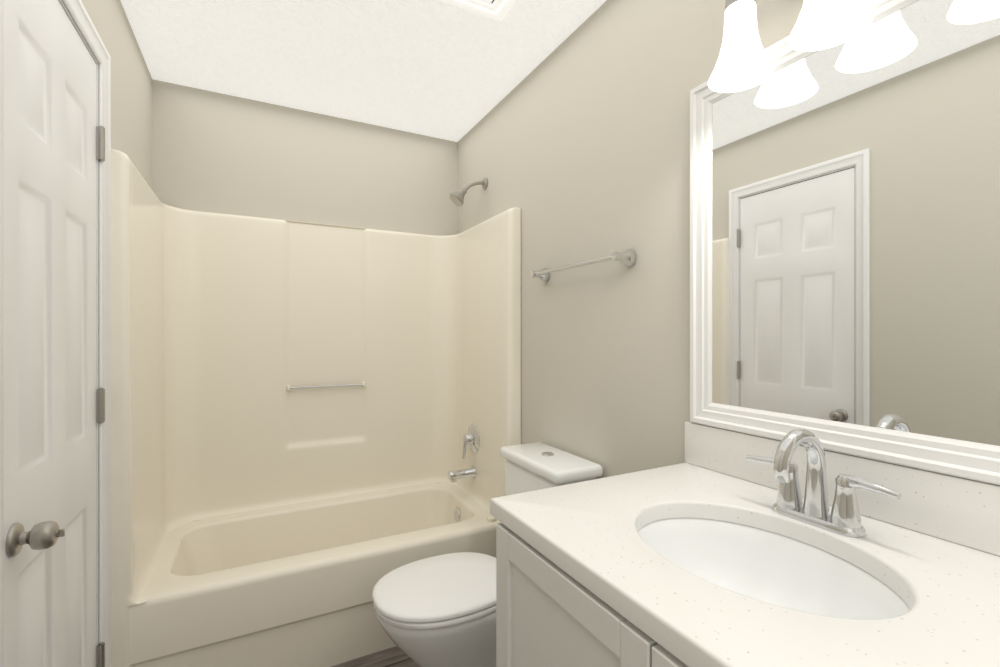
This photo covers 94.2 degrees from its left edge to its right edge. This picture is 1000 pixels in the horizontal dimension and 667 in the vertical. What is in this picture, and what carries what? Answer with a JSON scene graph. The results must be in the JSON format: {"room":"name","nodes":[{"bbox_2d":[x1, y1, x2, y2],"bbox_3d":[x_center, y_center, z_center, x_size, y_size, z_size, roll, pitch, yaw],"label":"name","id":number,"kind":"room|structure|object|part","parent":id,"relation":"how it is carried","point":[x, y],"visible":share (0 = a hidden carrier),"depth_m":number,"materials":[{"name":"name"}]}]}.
{"room":"bathroom","nodes":[
{"label":"bathroom","id":0,"kind":"room"},
{"bbox_2d":[81,0,151,188],"bbox_3d":[-1.317,0.055,1.487,0.100,2.470,1.462,0,0,-28],"label":"wall","id":1,"kind":"structure","parent":0,"point":[131,108],"depth_m":1.73,"materials":[{"name":"beige paint"}]},
{"bbox_2d":[4,0,104,666],"bbox_3d":[-1.095,0.232,1.146,0.056,2.096,0.621,0,0,-28],"label":"door","id":2,"kind":"structure","parent":1,"relation":"in","point":[50,294],"depth_m":1.10,"materials":[{"name":"white paint"}]},
{"bbox_2d":[5,521,64,556],"bbox_3d":[-0.944,0.412,0.926,0.108,0.064,0.094,0,0,-28],"label":"door knob","id":3,"kind":"object","parent":2,"relation":"attached to","point":[43,535],"depth_m":0.93,"materials":[{"name":"silver metal"}]},
{"bbox_3d":[-1.234,0.210,1.414,0.052,1.688,0.016,0,0,-28],"label":"door hinges","id":4,"kind":"part","parent":2,"relation":"part of","materials":[{"name":"silver metal"}]},
{"bbox_2d":[0,0,110,666],"bbox_3d":[-1.118,0.203,1.127,0.116,2.173,0.741,0,0,-28],"label":"door frame","id":5,"kind":"structure","parent":1,"relation":"attached to","point":[81,21],"depth_m":1.43,"materials":[{"name":"white paint"}]},
{"bbox_2d":[152,79,456,234],"bbox_3d":[-0.961,0.055,2.556,1.725,2.470,0.100,0,0,-28],"label":"wall","id":6,"kind":"structure","parent":0,"point":[214,152],"depth_m":2.44,"materials":[{"name":"beige paint"}]},
{"bbox_2d":[120,0,605,141],"bbox_3d":[-0.215,-1.230,1.135,1.725,0.100,3.310,0,0,-28],"label":"ceiling","id":7,"kind":"structure","parent":0,"point":[439,69],"depth_m":1.95,"materials":[{"name":"white paint"}]},
{"bbox_2d":[440,0,515,20],"bbox_3d":[-0.085,-1.170,1.474,0.408,0.018,0.408,0,0,-28],"label":"ceiling vent","id":8,"kind":"object","parent":7,"relation":"in","point":[487,8],"visible":1,"depth_m":1.66,"materials":[{"name":"white paint"}]},
{"bbox_2d":[331,646,417,666],"bbox_3d":[-0.215,1.340,1.135,1.725,0.100,3.310,0,0,-28],"label":"floor","id":9,"kind":"structure","parent":0,"point":[395,656],"depth_m":1.83,"materials":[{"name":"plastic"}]},
{"bbox_2d":[110,149,520,666],"bbox_3d":[-0.756,0.351,2.166,1.519,1.877,0.776,0,0,-28],"label":"tub","id":10,"kind":"object","parent":9,"relation":"on","point":[315,428],"visible":0.88,"depth_m":2.25,"materials":[{"name":"beige plastic"}]},
{"bbox_3d":[-0.138,0.734,2.332,0.148,0.504,0.424,0,0,-28],"label":"trim","id":11,"kind":"part","parent":10,"relation":"part of","materials":[{"name":"silver metal"}]},
{"bbox_2d":[372,442,602,666],"bbox_3d":[-0.062,0.873,1.644,0.758,0.834,0.416,0,0,-28],"label":"toilet","id":12,"kind":"object","parent":9,"relation":"on","point":[437,611],"visible":0.5,"depth_m":1.50,"materials":[{"name":"white ceramic"}]},
{"bbox_3d":[-0.169,0.856,1.589,0.518,0.052,0.376,0,0,-28],"label":"seat","id":13,"kind":"part","parent":12,"relation":"part of","materials":[{"name":"white plastic"}]},
{"bbox_2d":[490,421,999,666],"bbox_3d":[0.479,0.770,0.762,0.637,1.040,0.945,0,0,-28],"label":"bathroom vanity","id":14,"kind":"object","parent":9,"relation":"on","point":[705,555],"visible":1,"depth_m":0.81,"materials":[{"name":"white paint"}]},
{"bbox_2d":[746,429,900,537],"bbox_3d":[0.571,0.273,0.882,0.151,0.184,0.274,0,0,-28],"label":"faucet","id":15,"kind":"object","parent":14,"relation":"on","point":[843,518],"visible":1,"depth_m":0.87,"materials":[{"name":"silver metal"}]},
{"bbox_2d":[457,0,803,478],"bbox_3d":[0.528,0.055,1.469,0.100,2.470,3.210,0,0,-28],"label":"wall","id":16,"kind":"structure","parent":0,"point":[574,146],"depth_m":1.64,"materials":[{"name":"beige paint"}]},
{"bbox_2d":[450,178,487,206],"bbox_3d":[-0.169,-0.755,2.467,0.203,0.170,0.084,0,0,-28],"label":"shower head","id":17,"kind":"object","parent":16,"relation":"attached to","point":[457,198],"visible":1,"depth_m":2.44},
{"bbox_2d":[530,249,635,281],"bbox_3d":[0.283,-0.250,1.744,0.076,0.060,0.553,0,0,-28],"label":"towel rail","id":18,"kind":"object","parent":16,"relation":"attached to","point":[627,257],"visible":1,"depth_m":1.59,"materials":[{"name":"silver metal"}]},
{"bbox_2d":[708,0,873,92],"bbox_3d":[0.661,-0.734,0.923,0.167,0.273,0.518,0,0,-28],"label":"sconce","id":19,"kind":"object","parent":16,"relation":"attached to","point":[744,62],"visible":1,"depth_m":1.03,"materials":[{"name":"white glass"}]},
{"bbox_2d":[690,0,999,484],"bbox_3d":[0.723,-0.216,0.956,0.027,0.928,0.790,0,0,-28],"label":"mirror","id":20,"kind":"object","parent":16,"relation":"attached to","point":[844,247],"visible":0.88,"depth_m":0.94,"materials":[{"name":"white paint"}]}
]}

